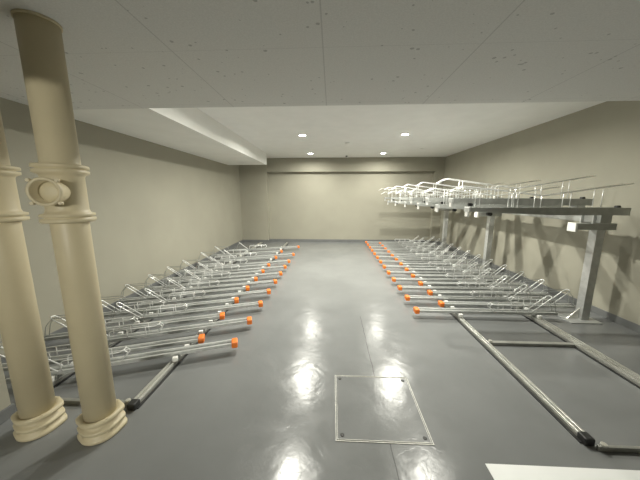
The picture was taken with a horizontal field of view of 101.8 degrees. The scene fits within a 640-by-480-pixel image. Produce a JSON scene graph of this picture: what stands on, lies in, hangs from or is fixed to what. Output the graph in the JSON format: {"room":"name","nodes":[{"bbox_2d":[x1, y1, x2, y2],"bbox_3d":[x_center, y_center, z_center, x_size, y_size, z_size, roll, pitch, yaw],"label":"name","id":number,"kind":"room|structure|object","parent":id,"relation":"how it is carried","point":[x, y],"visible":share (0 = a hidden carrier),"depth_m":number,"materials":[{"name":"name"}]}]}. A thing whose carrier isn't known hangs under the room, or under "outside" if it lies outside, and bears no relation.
{"room":"bicycle parking room","nodes":[
{"label":"bicycle parking room","id":0,"kind":"room"},
{"bbox_2d":[0,358,10,410],"bbox_3d":[-2.563,0.145,0.133,0.730,2.670,2.980,0,10,3],"label":"wall pier","id":1,"kind":"object","parent":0,"point":[5,402],"depth_m":1.75,"materials":[{"name":"beige paint"}]},
{"bbox_2d":[0,403,15,424],"bbox_3d":[-2.557,1.418,0.354,0.742,0.085,2.992,0,10,3],"label":"baseboard","id":2,"kind":"object","parent":1,"relation":"attached to","point":[5,414],"visible":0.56,"depth_m":1.76,"materials":[{"name":"grey paint"}]},
{"bbox_2d":[0,97,242,357],"bbox_3d":[-2.863,-0.623,3.682,0.200,3.000,10.200,0,10,3],"label":"wall","id":3,"kind":"structure","parent":0,"point":[157,207],"depth_m":3.82,"materials":[{"name":"beige paint"}]},
{"bbox_2d":[1,240,242,362],"bbox_3d":[-2.698,0.598,5.201,0.012,0.085,6.816,0,10,3],"label":"baseboard","id":4,"kind":"structure","parent":3,"relation":"attached to","point":[63,329],"depth_m":3.98,"materials":[{"name":"grey paint"}]},
{"bbox_2d":[0,241,639,479],"bbox_3d":[0.409,0.957,3.696,6.760,0.120,10.400,0,10,3],"label":"floor","id":5,"kind":"structure","parent":0,"point":[262,408],"depth_m":2.02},
{"bbox_2d":[0,112,67,441],"bbox_3d":[-1.836,0.073,1.485,0.236,2.360,0.296,0,10,3],"label":"drain pipe","id":6,"kind":"object","parent":5,"relation":"on","point":[39,412],"visible":1,"depth_m":1.55,"materials":[{"name":"beige paint"}]},
{"bbox_2d":[10,8,127,445],"bbox_3d":[-1.406,0.078,1.459,0.242,2.360,0.300,0,10,3],"label":"drain pipe","id":7,"kind":"object","parent":5,"relation":"on","point":[60,187],"visible":1,"depth_m":1.40,"materials":[{"name":"beige paint"}]},
{"bbox_2d":[53,242,288,410],"bbox_3d":[-1.605,0.637,5.080,0.915,0.049,6.552,0,10,3],"label":"floor track","id":8,"kind":"object","parent":5,"relation":"on","point":[138,401],"visible":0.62,"depth_m":2.13,"materials":[{"name":"metal"}]},
{"bbox_2d":[0,334,204,371],"bbox_3d":[-1.968,0.942,2.332,1.702,0.273,0.136,-3,10,-17],"label":"bicycle rack","id":9,"kind":"object","parent":8,"relation":"on","point":[187,341],"visible":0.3,"depth_m":2.45,"materials":[{"name":"metal"}]},
{"bbox_2d":[5,338,237,382],"bbox_3d":[-1.611,0.959,2.257,1.702,0.263,0.136,-3,10,-17],"label":"bicycle rack","id":10,"kind":"object","parent":8,"relation":"on","point":[56,371],"visible":0.69,"depth_m":2.31,"materials":[{"name":"metal"}]},
{"bbox_2d":[44,312,224,340],"bbox_3d":[-1.945,0.858,2.824,1.702,0.273,0.136,-3,10,-17],"label":"bicycle rack","id":11,"kind":"object","parent":8,"relation":"on","point":[221,315],"visible":0.7,"depth_m":2.83,"materials":[{"name":"metal"}]},
{"bbox_2d":[67,316,251,347],"bbox_3d":[-1.590,0.882,2.710,1.702,0.263,0.136,-3,10,-17],"label":"bicycle rack","id":12,"kind":"object","parent":8,"relation":"on","point":[201,328],"visible":0.73,"depth_m":2.73,"materials":[{"name":"metal"}]},
{"bbox_2d":[101,296,238,316],"bbox_3d":[-1.924,0.780,3.287,1.702,0.273,0.136,-3,10,-17],"label":"bicycle rack","id":13,"kind":"object","parent":8,"relation":"on","point":[235,300],"visible":0.66,"depth_m":3.27,"materials":[{"name":"metal"}]},
{"bbox_2d":[119,283,249,302],"bbox_3d":[-1.902,0.702,3.750,1.702,0.273,0.136,-3,10,-17],"label":"bicycle rack","id":14,"kind":"object","parent":8,"relation":"on","point":[238,289],"visible":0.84,"depth_m":3.71,"materials":[{"name":"metal"}]},
{"bbox_2d":[108,300,262,323],"bbox_3d":[-1.569,0.804,3.173,1.702,0.263,0.136,-3,10,-17],"label":"bicycle rack","id":15,"kind":"object","parent":8,"relation":"on","point":[218,309],"visible":0.87,"depth_m":3.15,"materials":[{"name":"metal"}]},
{"bbox_2d":[143,274,257,290],"bbox_3d":[-1.882,0.626,4.193,1.702,0.273,0.136,-3,10,-17],"label":"bicycle rack","id":16,"kind":"object","parent":8,"relation":"on","point":[191,284],"visible":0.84,"depth_m":4.16,"materials":[{"name":"metal"}]},
{"bbox_2d":[138,288,270,306],"bbox_3d":[-1.548,0.729,3.616,1.702,0.263,0.136,-3,10,-17],"label":"bicycle rack","id":17,"kind":"object","parent":8,"relation":"on","point":[267,291],"visible":0.84,"depth_m":3.59,"materials":[{"name":"metal"}]},
{"bbox_2d":[162,266,264,280],"bbox_3d":[-1.861,0.550,4.646,1.702,0.273,0.136,-3,10,-17],"label":"bicycle rack","id":18,"kind":"object","parent":8,"relation":"on","point":[262,270],"visible":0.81,"depth_m":4.61,"materials":[{"name":"metal"}]},
{"bbox_2d":[161,278,276,293],"bbox_3d":[-1.527,0.652,4.070,1.702,0.263,0.136,-3,10,-17],"label":"bicycle rack","id":19,"kind":"object","parent":8,"relation":"on","point":[274,281],"visible":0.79,"depth_m":4.05,"materials":[{"name":"metal"}]},
{"bbox_2d":[178,260,269,272],"bbox_3d":[-1.840,0.473,5.099,1.702,0.273,0.136,-3,10,-17],"label":"bicycle rack","id":20,"kind":"object","parent":8,"relation":"on","point":[215,264],"visible":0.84,"depth_m":5.08,"materials":[{"name":"metal"}]},
{"bbox_2d":[178,264,267,272],"bbox_3d":[-1.865,0.560,5.125,1.660,0.036,0.086,-3,10,-17],"label":"tray","id":21,"kind":"object","parent":20,"relation":"on","point":[259,265],"depth_m":5.12,"materials":[{"name":"metal"}]},
{"bbox_2d":[179,269,282,283],"bbox_3d":[-1.506,0.576,4.523,1.702,0.263,0.136,-3,10,-17],"label":"bicycle rack","id":22,"kind":"object","parent":8,"relation":"on","point":[279,272],"visible":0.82,"depth_m":4.50,"materials":[{"name":"metal"}]},
{"bbox_2d":[197,252,276,263],"bbox_3d":[-1.809,0.358,5.779,1.702,0.273,0.136,-3,10,-17],"label":"bicycle rack","id":23,"kind":"object","parent":8,"relation":"on","point":[229,256],"visible":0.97,"depth_m":5.76,"materials":[{"name":"metal"}]},
{"bbox_2d":[197,256,274,263],"bbox_3d":[-1.834,0.445,5.804,1.660,0.036,0.086,-3,10,-17],"label":"tray","id":24,"kind":"object","parent":23,"relation":"on","point":[271,257],"depth_m":5.80,"materials":[{"name":"metal"}]},
{"bbox_2d":[194,262,286,274],"bbox_3d":[-1.486,0.501,4.966,1.702,0.263,0.136,-3,10,-17],"label":"bicycle rack","id":25,"kind":"object","parent":8,"relation":"on","point":[231,266],"visible":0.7,"depth_m":4.94,"materials":[{"name":"metal"}]},
{"bbox_2d":[194,266,283,274],"bbox_3d":[-1.511,0.583,4.990,1.660,0.036,0.086,-3,10,-17],"label":"tray","id":26,"kind":"object","parent":25,"relation":"on","point":[272,267],"depth_m":4.98,"materials":[{"name":"metal"}]},
{"bbox_2d":[211,246,282,256],"bbox_3d":[-1.778,0.246,6.439,1.702,0.273,0.136,-3,10,-17],"label":"bicycle rack","id":27,"kind":"object","parent":8,"relation":"on","point":[277,251],"visible":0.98,"depth_m":6.39,"materials":[{"name":"metal"}]},
{"bbox_2d":[211,250,279,256],"bbox_3d":[-1.803,0.333,6.464,1.660,0.036,0.086,-3,10,-17],"label":"tray","id":28,"kind":"object","parent":27,"relation":"on","point":[277,251],"depth_m":6.41,"materials":[{"name":"metal"}]},
{"bbox_2d":[207,256,289,267],"bbox_3d":[-1.465,0.424,5.419,1.702,0.263,0.136,-3,10,-17],"label":"bicycle rack","id":29,"kind":"object","parent":8,"relation":"on","point":[281,261],"visible":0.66,"depth_m":5.42,"materials":[{"name":"metal"}]},
{"bbox_2d":[208,260,287,267],"bbox_3d":[-1.490,0.506,5.443,1.660,0.036,0.086,-3,10,-17],"label":"tray","id":30,"kind":"object","parent":29,"relation":"on","point":[282,261],"depth_m":5.44,"materials":[{"name":"metal"}]},
{"bbox_2d":[220,250,294,259],"bbox_3d":[-1.434,0.311,6.089,1.702,0.263,0.136,-3,10,-17],"label":"bicycle rack","id":31,"kind":"object","parent":8,"relation":"on","point":[289,254],"visible":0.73,"depth_m":6.06,"materials":[{"name":"metal"}]},
{"bbox_2d":[220,253,291,259],"bbox_3d":[-1.459,0.393,6.113,1.660,0.036,0.086,-3,10,-17],"label":"tray","id":32,"kind":"object","parent":31,"relation":"on","point":[289,254],"depth_m":6.07,"materials":[{"name":"metal"}]},
{"bbox_2d":[237,242,299,251],"bbox_3d":[-1.390,0.151,7.034,1.702,0.263,0.136,-3,10,-17],"label":"bicycle rack","id":33,"kind":"object","parent":8,"relation":"on","point":[255,248],"visible":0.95,"depth_m":7.00,"materials":[{"name":"metal"}]},
{"bbox_2d":[237,246,297,250],"bbox_3d":[-1.415,0.233,7.059,1.660,0.036,0.086,-3,10,-17],"label":"tray","id":34,"kind":"object","parent":33,"relation":"on","point":[280,248],"depth_m":7.02,"materials":[{"name":"metal"}]},
{"bbox_2d":[335,375,433,444],"bbox_3d":[0.411,1.198,1.895,0.600,0.005,0.600,0,10,3],"label":"floor hatch","id":35,"kind":"object","parent":5,"relation":"on","point":[369,408],"visible":1,"depth_m":1.83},
{"bbox_2d":[403,265,639,452],"bbox_3d":[2.259,0.676,4.847,1.019,0.049,6.972,0,10,3],"label":"floor track","id":36,"kind":"object","parent":5,"relation":"on","point":[572,427],"visible":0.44,"depth_m":2.28,"materials":[{"name":"metal"}]},
{"bbox_2d":[365,236,419,242],"bbox_3d":[2.249,-0.007,7.969,1.702,0.263,0.136,0,10,3],"label":"bicycle rack","id":37,"kind":"object","parent":36,"relation":"on","point":[418,236],"visible":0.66,"depth_m":7.98,"materials":[{"name":"metal"}]},
{"bbox_2d":[367,241,415,242],"bbox_3d":[2.270,0.073,7.999,1.660,0.036,0.086,0,10,3],"label":"tray","id":38,"kind":"object","parent":37,"relation":"on","point":[367,241],"depth_m":7.99,"materials":[{"name":"metal"}]},
{"bbox_2d":[367,238,425,245],"bbox_3d":[2.230,0.060,7.570,1.702,0.263,0.136,0,10,3],"label":"bicycle rack","id":39,"kind":"object","parent":36,"relation":"on","point":[368,244],"visible":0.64,"depth_m":7.57,"materials":[{"name":"metal"}]},
{"bbox_2d":[369,244,424,244],"bbox_3d":[2.252,0.141,7.600,1.660,0.036,0.086,0,10,3],"label":"tray","id":40,"kind":"object","parent":39,"relation":"on","point":[369,244],"depth_m":7.57,"materials":[{"name":"metal"}]},
{"bbox_2d":[369,240,431,248],"bbox_3d":[2.212,0.128,7.171,1.702,0.263,0.136,0,10,3],"label":"bicycle rack","id":41,"kind":"object","parent":36,"relation":"on","point":[370,247],"visible":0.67,"depth_m":7.19,"materials":[{"name":"metal"}]},
{"bbox_2d":[371,246,431,247],"bbox_3d":[2.234,0.208,7.202,1.660,0.036,0.086,0,10,3],"label":"tray","id":42,"kind":"object","parent":41,"relation":"on","point":[371,246],"depth_m":7.18,"materials":[{"name":"metal"}]},
{"bbox_2d":[371,243,437,251],"bbox_3d":[2.193,0.195,6.772,1.702,0.263,0.136,0,10,3],"label":"bicycle rack","id":43,"kind":"object","parent":36,"relation":"on","point":[372,250],"visible":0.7,"depth_m":6.80,"materials":[{"name":"metal"}]},
{"bbox_2d":[373,249,437,250],"bbox_3d":[2.215,0.276,6.803,1.660,0.036,0.086,0,10,3],"label":"tray","id":44,"kind":"object","parent":43,"relation":"on","point":[373,249],"depth_m":6.80,"materials":[{"name":"metal"}]},
{"bbox_2d":[379,236,436,244],"bbox_3d":[2.630,0.022,7.764,1.702,0.273,0.136,0,10,3],"label":"bicycle rack","id":45,"kind":"object","parent":36,"relation":"on","point":[433,236],"visible":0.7,"depth_m":7.75,"materials":[{"name":"metal"}]},
{"bbox_2d":[381,243,436,244],"bbox_3d":[2.651,0.108,7.795,1.660,0.036,0.086,0,10,3],"label":"tray","id":46,"kind":"object","parent":45,"relation":"on","point":[381,243],"depth_m":7.77,"materials":[{"name":"metal"}]},
{"bbox_2d":[373,246,443,254],"bbox_3d":[2.175,0.263,6.373,1.702,0.263,0.136,0,10,3],"label":"bicycle rack","id":47,"kind":"object","parent":36,"relation":"on","point":[422,250],"visible":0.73,"depth_m":6.38,"materials":[{"name":"metal"}]},
{"bbox_2d":[376,253,443,254],"bbox_3d":[2.197,0.343,6.404,1.660,0.036,0.086,0,10,3],"label":"tray","id":48,"kind":"object","parent":47,"relation":"on","point":[376,253],"depth_m":6.38,"materials":[{"name":"metal"}]},
{"bbox_2d":[381,238,441,246],"bbox_3d":[2.611,0.090,7.365,1.702,0.273,0.136,0,10,3],"label":"bicycle rack","id":49,"kind":"object","parent":36,"relation":"on","point":[439,238],"visible":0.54,"depth_m":7.39,"materials":[{"name":"metal"}]},
{"bbox_2d":[384,245,438,246],"bbox_3d":[2.633,0.175,7.396,1.660,0.036,0.086,0,10,3],"label":"tray","id":50,"kind":"object","parent":49,"relation":"on","point":[384,245],"depth_m":7.40,"materials":[{"name":"metal"}]},
{"bbox_2d":[376,249,451,258],"bbox_3d":[2.157,0.330,5.975,1.702,0.263,0.136,0,10,3],"label":"bicycle rack","id":51,"kind":"object","parent":36,"relation":"on","point":[377,257],"visible":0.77,"depth_m":5.99,"materials":[{"name":"metal"}]},
{"bbox_2d":[379,256,451,258],"bbox_3d":[2.178,0.411,6.005,1.660,0.036,0.086,0,10,3],"label":"tray","id":52,"kind":"object","parent":51,"relation":"on","point":[381,257],"depth_m":5.99,"materials":[{"name":"metal"}]},
{"bbox_2d":[384,241,447,249],"bbox_3d":[2.593,0.157,6.966,1.702,0.273,0.136,0,10,3],"label":"bicycle rack","id":53,"kind":"object","parent":36,"relation":"on","point":[435,241],"visible":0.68,"depth_m":6.98,"materials":[{"name":"metal"}]},
{"bbox_2d":[387,248,447,249],"bbox_3d":[2.615,0.243,6.997,1.660,0.036,0.086,0,10,3],"label":"tray","id":54,"kind":"object","parent":53,"relation":"on","point":[387,248],"depth_m":6.98,"materials":[{"name":"metal"}]},
{"bbox_2d":[379,253,459,263],"bbox_3d":[2.138,0.398,5.576,1.702,0.263,0.136,0,10,3],"label":"bicycle rack","id":55,"kind":"object","parent":36,"relation":"on","point":[380,261],"visible":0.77,"depth_m":5.59,"materials":[{"name":"metal"}]},
{"bbox_2d":[382,260,459,263],"bbox_3d":[2.160,0.478,5.606,1.660,0.036,0.086,0,10,3],"label":"tray","id":56,"kind":"object","parent":55,"relation":"on","point":[383,261],"depth_m":5.59,"materials":[{"name":"metal"}]},
{"bbox_2d":[387,244,455,253],"bbox_3d":[2.574,0.225,6.567,1.702,0.273,0.136,0,10,3],"label":"bicycle rack","id":57,"kind":"object","parent":36,"relation":"on","point":[450,244],"visible":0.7,"depth_m":6.59,"materials":[{"name":"metal"}]},
{"bbox_2d":[390,251,455,253],"bbox_3d":[2.596,0.310,6.598,1.660,0.036,0.086,0,10,3],"label":"tray","id":58,"kind":"object","parent":57,"relation":"on","point":[390,251],"depth_m":6.60,"materials":[{"name":"metal"}]},
{"bbox_2d":[383,257,469,268],"bbox_3d":[2.120,0.465,5.177,1.702,0.263,0.136,0,10,3],"label":"bicycle rack","id":59,"kind":"object","parent":36,"relation":"on","point":[384,266],"visible":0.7,"depth_m":5.20,"materials":[{"name":"metal"}]},
{"bbox_2d":[386,265,469,268],"bbox_3d":[2.142,0.546,5.207,1.660,0.036,0.086,0,10,3],"label":"tray","id":60,"kind":"object","parent":59,"relation":"on","point":[387,266],"depth_m":5.20,"materials":[{"name":"metal"}]},
{"bbox_2d":[391,247,463,256],"bbox_3d":[2.556,0.292,6.168,1.702,0.273,0.136,0,10,3],"label":"bicycle rack","id":61,"kind":"object","parent":36,"relation":"on","point":[404,255],"visible":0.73,"depth_m":6.18,"materials":[{"name":"metal"}]},
{"bbox_2d":[393,254,462,256],"bbox_3d":[2.578,0.378,6.199,1.660,0.036,0.086,0,10,3],"label":"tray","id":62,"kind":"object","parent":61,"relation":"on","point":[404,255],"depth_m":6.18,"materials":[{"name":"metal"}]},
{"bbox_2d":[387,262,481,274],"bbox_3d":[2.101,0.533,4.778,1.702,0.263,0.136,0,10,3],"label":"bicycle rack","id":63,"kind":"object","parent":36,"relation":"on","point":[443,268],"visible":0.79,"depth_m":4.79,"materials":[{"name":"metal"}]},
{"bbox_2d":[390,271,481,274],"bbox_3d":[2.123,0.613,4.808,1.660,0.036,0.086,0,10,3],"label":"tray","id":64,"kind":"object","parent":63,"relation":"on","point":[391,272],"depth_m":4.79,"materials":[{"name":"metal"}]},
{"bbox_2d":[395,250,473,261],"bbox_3d":[2.538,0.360,5.769,1.702,0.273,0.136,0,10,3],"label":"bicycle rack","id":65,"kind":"object","parent":36,"relation":"on","point":[468,251],"visible":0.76,"depth_m":5.78,"materials":[{"name":"metal"}]},
{"bbox_2d":[398,258,473,261],"bbox_3d":[2.559,0.446,5.800,1.660,0.036,0.086,0,10,3],"label":"tray","id":66,"kind":"object","parent":65,"relation":"on","point":[399,259],"depth_m":5.78,"materials":[{"name":"metal"}]},
{"bbox_2d":[399,254,481,265],"bbox_3d":[2.519,0.427,5.370,1.702,0.273,0.136,0,10,3],"label":"bicycle rack","id":67,"kind":"object","parent":36,"relation":"on","point":[479,255],"visible":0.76,"depth_m":5.39,"materials":[{"name":"metal"}]},
{"bbox_2d":[403,263,481,265],"bbox_3d":[2.541,0.513,5.401,1.660,0.036,0.086,0,10,3],"label":"tray","id":68,"kind":"object","parent":67,"relation":"on","point":[406,264],"depth_m":5.39,"materials":[{"name":"metal"}]},
{"bbox_2d":[392,268,495,281],"bbox_3d":[2.083,0.600,4.379,1.702,0.263,0.136,0,10,3],"label":"bicycle rack","id":69,"kind":"object","parent":36,"relation":"on","point":[394,279],"visible":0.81,"depth_m":4.39,"materials":[{"name":"metal"}]},
{"bbox_2d":[396,278,495,281],"bbox_3d":[2.105,0.681,4.409,1.660,0.036,0.086,0,10,3],"label":"tray","id":70,"kind":"object","parent":69,"relation":"on","point":[397,279],"depth_m":4.39,"materials":[{"name":"metal"}]},
{"bbox_2d":[405,259,495,271],"bbox_3d":[2.501,0.495,4.971,1.702,0.273,0.136,0,10,3],"label":"bicycle rack","id":71,"kind":"object","parent":36,"relation":"on","point":[487,260],"visible":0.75,"depth_m":4.99,"materials":[{"name":"metal"}]},
{"bbox_2d":[408,268,495,271],"bbox_3d":[2.522,0.581,5.002,1.660,0.036,0.086,0,10,3],"label":"tray","id":72,"kind":"object","parent":71,"relation":"on","point":[409,269],"depth_m":4.99,"materials":[{"name":"metal"}]},
{"bbox_2d":[397,275,512,290],"bbox_3d":[2.064,0.668,3.980,1.702,0.263,0.136,0,10,3],"label":"bicycle rack","id":73,"kind":"object","parent":36,"relation":"on","point":[399,287],"visible":0.8,"depth_m":4.00,"materials":[{"name":"metal"}]},
{"bbox_2d":[402,286,512,290],"bbox_3d":[2.086,0.748,4.010,1.660,0.036,0.086,0,10,3],"label":"tray","id":74,"kind":"object","parent":73,"relation":"on","point":[507,288],"depth_m":4.00,"materials":[{"name":"metal"}]},
{"bbox_2d":[411,265,510,278],"bbox_3d":[2.482,0.562,4.572,1.702,0.273,0.136,0,10,3],"label":"bicycle rack","id":75,"kind":"object","parent":36,"relation":"on","point":[412,275],"visible":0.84,"depth_m":4.59,"materials":[{"name":"metal"}]},
{"bbox_2d":[414,274,510,278],"bbox_3d":[2.504,0.648,4.603,1.660,0.036,0.086,0,10,3],"label":"tray","id":76,"kind":"object","parent":75,"relation":"on","point":[415,275],"depth_m":4.59,"materials":[{"name":"metal"}]},
{"bbox_2d":[404,284,531,301],"bbox_3d":[2.046,0.735,3.581,1.702,0.263,0.136,0,10,3],"label":"bicycle rack","id":77,"kind":"object","parent":36,"relation":"on","point":[407,297],"visible":0.81,"depth_m":3.60,"materials":[{"name":"metal"}]},
{"bbox_2d":[409,295,531,301],"bbox_3d":[2.068,0.816,3.611,1.660,0.036,0.086,0,10,3],"label":"tray","id":78,"kind":"object","parent":77,"relation":"on","point":[411,297],"depth_m":3.60,"materials":[{"name":"metal"}]},
{"bbox_2d":[418,271,527,286],"bbox_3d":[2.464,0.630,4.173,1.702,0.273,0.136,0,10,3],"label":"bicycle rack","id":79,"kind":"object","parent":36,"relation":"on","point":[420,283],"visible":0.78,"depth_m":4.19,"materials":[{"name":"metal"}]},
{"bbox_2d":[423,282,527,286],"bbox_3d":[2.486,0.716,4.205,1.660,0.036,0.086,0,10,3],"label":"tray","id":80,"kind":"object","parent":79,"relation":"on","point":[424,283],"depth_m":4.19,"materials":[{"name":"metal"}]},
{"bbox_2d":[413,296,557,318],"bbox_3d":[2.028,0.803,3.182,1.702,0.263,0.136,0,10,3],"label":"bicycle rack","id":81,"kind":"object","parent":36,"relation":"on","point":[535,313],"visible":1,"depth_m":3.20,"materials":[{"name":"metal"}]},
{"bbox_2d":[418,307,557,314],"bbox_3d":[2.049,0.883,3.212,1.660,0.036,0.086,0,10,3],"label":"tray","id":82,"kind":"object","parent":81,"relation":"on","point":[457,311],"depth_m":3.20,"materials":[{"name":"metal"}]},
{"bbox_2d":[427,279,549,296],"bbox_3d":[2.446,0.697,3.775,1.702,0.273,0.136,0,10,3],"label":"bicycle rack","id":83,"kind":"object","parent":36,"relation":"on","point":[429,292],"visible":0.85,"depth_m":3.79,"materials":[{"name":"metal"}]},
{"bbox_2d":[431,290,549,295],"bbox_3d":[2.467,0.783,3.806,1.660,0.036,0.086,0,10,3],"label":"tray","id":84,"kind":"object","parent":83,"relation":"on","point":[433,292],"depth_m":3.80,"materials":[{"name":"metal"}]},
{"bbox_2d":[438,289,574,308],"bbox_3d":[2.427,0.765,3.376,1.702,0.273,0.136,0,10,3],"label":"bicycle rack","id":85,"kind":"object","parent":36,"relation":"on","point":[450,304],"visible":0.87,"depth_m":3.39,"materials":[{"name":"metal"}]},
{"bbox_2d":[443,301,574,307],"bbox_3d":[2.449,0.851,3.407,1.660,0.036,0.086,0,10,3],"label":"tray","id":86,"kind":"object","parent":85,"relation":"on","point":[449,304],"depth_m":3.40,"materials":[{"name":"metal"}]},
{"bbox_2d":[435,208,616,323],"bbox_3d":[3.264,-0.034,5.311,0.455,1.295,4.730,0,10,3],"label":"stand","id":87,"kind":"object","parent":5,"relation":"on","point":[596,225],"visible":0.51,"depth_m":3.12,"materials":[{"name":"metal"}]},
{"bbox_2d":[378,187,445,200],"bbox_3d":[2.581,-1.256,7.318,1.859,0.446,0.106,0,10,3],"label":"bicycle rack","id":88,"kind":"object","parent":87,"relation":"on","point":[443,187],"visible":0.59,"depth_m":7.31,"materials":[{"name":"metal"}]},
{"bbox_2d":[382,191,449,204],"bbox_3d":[2.562,-1.122,6.920,1.859,0.358,0.106,0,10,3],"label":"bicycle rack","id":89,"kind":"object","parent":87,"relation":"on","point":[447,191],"visible":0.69,"depth_m":6.92,"materials":[{"name":"metal"}]},
{"bbox_2d":[385,187,460,201],"bbox_3d":[2.543,-1.118,6.501,1.859,0.446,0.106,0,10,3],"label":"bicycle rack","id":90,"kind":"object","parent":87,"relation":"on","point":[388,187],"visible":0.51,"depth_m":6.47,"materials":[{"name":"metal"}]},
{"bbox_2d":[392,197,460,198],"bbox_3d":[2.637,-1.027,6.512,1.670,0.082,0.100,0,10,3],"label":"tray","id":91,"kind":"object","parent":90,"relation":"on","point":[392,197],"depth_m":6.47,"materials":[{"name":"metal"}]},
{"bbox_2d":[388,190,468,205],"bbox_3d":[2.524,-0.984,6.103,1.859,0.358,0.106,0,10,3],"label":"bicycle rack","id":92,"kind":"object","parent":87,"relation":"on","point":[395,202],"visible":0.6,"depth_m":6.08,"materials":[{"name":"metal"}]},
{"bbox_2d":[396,201,436,203],"bbox_3d":[2.619,-0.869,6.118,1.670,0.082,0.100,0,10,3],"label":"tray","id":93,"kind":"object","parent":92,"relation":"on","point":[402,202],"depth_m":6.09,"materials":[{"name":"metal"}]},
{"bbox_2d":[392,185,475,201],"bbox_3d":[2.505,-0.980,5.683,1.859,0.446,0.106,0,10,3],"label":"bicycle rack","id":94,"kind":"object","parent":87,"relation":"on","point":[400,198],"visible":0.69,"depth_m":5.67,"materials":[{"name":"metal"}]},
{"bbox_2d":[396,190,484,206],"bbox_3d":[2.486,-0.846,5.285,1.859,0.358,0.106,0,10,3],"label":"bicycle rack","id":95,"kind":"object","parent":87,"relation":"on","point":[405,203],"visible":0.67,"depth_m":5.28,"materials":[{"name":"metal"}]},
{"bbox_2d":[406,202,448,204],"bbox_3d":[2.581,-0.731,5.301,1.670,0.082,0.100,0,10,3],"label":"tray","id":96,"kind":"object","parent":95,"relation":"on","point":[413,203],"depth_m":5.28,"materials":[{"name":"metal"}]},
{"bbox_2d":[403,183,501,202],"bbox_3d":[2.467,-0.841,4.866,1.859,0.446,0.106,0,10,3],"label":"bicycle rack","id":97,"kind":"object","parent":87,"relation":"on","point":[411,199],"visible":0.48,"depth_m":4.86,"materials":[{"name":"metal"}]},
{"bbox_2d":[408,188,519,208],"bbox_3d":[2.449,-0.707,4.468,1.859,0.358,0.106,0,10,3],"label":"bicycle rack","id":98,"kind":"object","parent":87,"relation":"on","point":[432,205],"visible":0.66,"depth_m":4.45,"materials":[{"name":"metal"}]},
{"bbox_2d":[420,203,502,206],"bbox_3d":[2.543,-0.592,4.483,1.670,0.082,0.100,0,10,3],"label":"tray","id":99,"kind":"object","parent":98,"relation":"on","point":[421,204],"depth_m":4.44,"materials":[{"name":"metal"}]},
{"bbox_2d":[416,180,539,204],"bbox_3d":[2.430,-0.703,4.048,1.859,0.446,0.106,0,10,3],"label":"bicycle rack","id":100,"kind":"object","parent":87,"relation":"on","point":[426,199],"visible":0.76,"depth_m":4.02,"materials":[{"name":"metal"}]},
{"bbox_2d":[429,198,539,201],"bbox_3d":[2.524,-0.612,4.059,1.670,0.082,0.100,0,10,3],"label":"tray","id":101,"kind":"object","parent":100,"relation":"on","point":[430,199],"depth_m":4.02,"materials":[{"name":"metal"}]},
{"bbox_2d":[424,186,563,211],"bbox_3d":[2.411,-0.569,3.651,1.859,0.358,0.106,0,10,3],"label":"bicycle rack","id":102,"kind":"object","parent":87,"relation":"on","point":[454,207],"visible":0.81,"depth_m":3.63,"materials":[{"name":"metal"}]},
{"bbox_2d":[439,205,562,208],"bbox_3d":[2.505,-0.454,3.666,1.670,0.082,0.100,0,10,3],"label":"tray","id":103,"kind":"object","parent":102,"relation":"on","point":[440,206],"depth_m":3.62,"materials":[{"name":"metal"}]},
{"bbox_2d":[436,176,593,206],"bbox_3d":[2.392,-0.565,3.231,1.859,0.446,0.106,0,10,3],"label":"bicycle rack","id":104,"kind":"object","parent":87,"relation":"on","point":[582,202],"visible":0.94,"depth_m":3.19,"materials":[{"name":"metal"}]},
{"bbox_2d":[454,199,593,205],"bbox_3d":[2.486,-0.473,3.242,1.670,0.082,0.100,0,10,3],"label":"tray","id":105,"kind":"object","parent":104,"relation":"on","point":[545,202],"depth_m":3.19,"materials":[{"name":"metal"}]},
{"bbox_2d":[450,183,633,216],"bbox_3d":[2.373,-0.430,2.833,1.859,0.358,0.106,0,10,3],"label":"bicycle rack","id":106,"kind":"object","parent":87,"relation":"on","point":[616,210],"visible":1,"depth_m":2.80,"materials":[{"name":"metal"}]},
{"bbox_2d":[470,207,630,215],"bbox_3d":[2.468,-0.316,2.848,1.670,0.082,0.100,0,10,3],"label":"tray","id":107,"kind":"object","parent":106,"relation":"on","point":[621,211],"depth_m":2.80,"materials":[{"name":"metal"}]},
{"bbox_2d":[485,463,639,479],"bbox_3d":[1.661,1.316,1.204,1.470,0.003,0.485,0,10,3],"label":"sheet","id":108,"kind":"object","parent":5,"relation":"on","point":[498,471],"visible":1,"depth_m":1.42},
{"bbox_2d":[0,0,639,164],"bbox_3d":[0.385,-1.495,2.750,6.360,0.310,8.950,0,10,3],"label":"ceiling","id":109,"kind":"structure","parent":0,"point":[120,54],"depth_m":1.63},
{"bbox_2d":[239,157,444,240],"bbox_3d":[0.637,-1.417,8.371,6.360,3.000,0.380,0,10,3],"label":"wall","id":110,"kind":"structure","parent":0,"point":[283,198],"depth_m":8.35,"materials":[{"name":"beige paint"}]},
{"bbox_2d":[243,239,438,243],"bbox_3d":[0.632,0.038,8.510,6.360,0.085,0.192,0,10,3],"label":"baseboard","id":111,"kind":"structure","parent":110,"relation":"attached to","point":[269,240],"depth_m":8.59,"materials":[{"name":"grey paint"}]},
{"bbox_2d":[198,101,605,157],"bbox_3d":[0.409,-1.809,3.228,6.760,0.150,10.400,0,10,3],"label":"ceiling","id":112,"kind":"structure","parent":0,"point":[444,130],"depth_m":4.38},
{"bbox_2d":[439,101,639,324],"bbox_3d":[3.690,-0.573,3.388,0.200,3.000,10.200,0,10,3],"label":"wall","id":113,"kind":"structure","parent":0,"point":[601,141],"depth_m":3.83,"materials":[{"name":"beige paint"}]},
{"bbox_2d":[439,241,639,332],"bbox_3d":[3.576,0.892,3.462,0.012,0.085,9.848,0,10,3],"label":"baseboard","id":114,"kind":"structure","parent":113,"relation":"attached to","point":[633,326],"depth_m":3.73,"materials":[{"name":"grey paint"}]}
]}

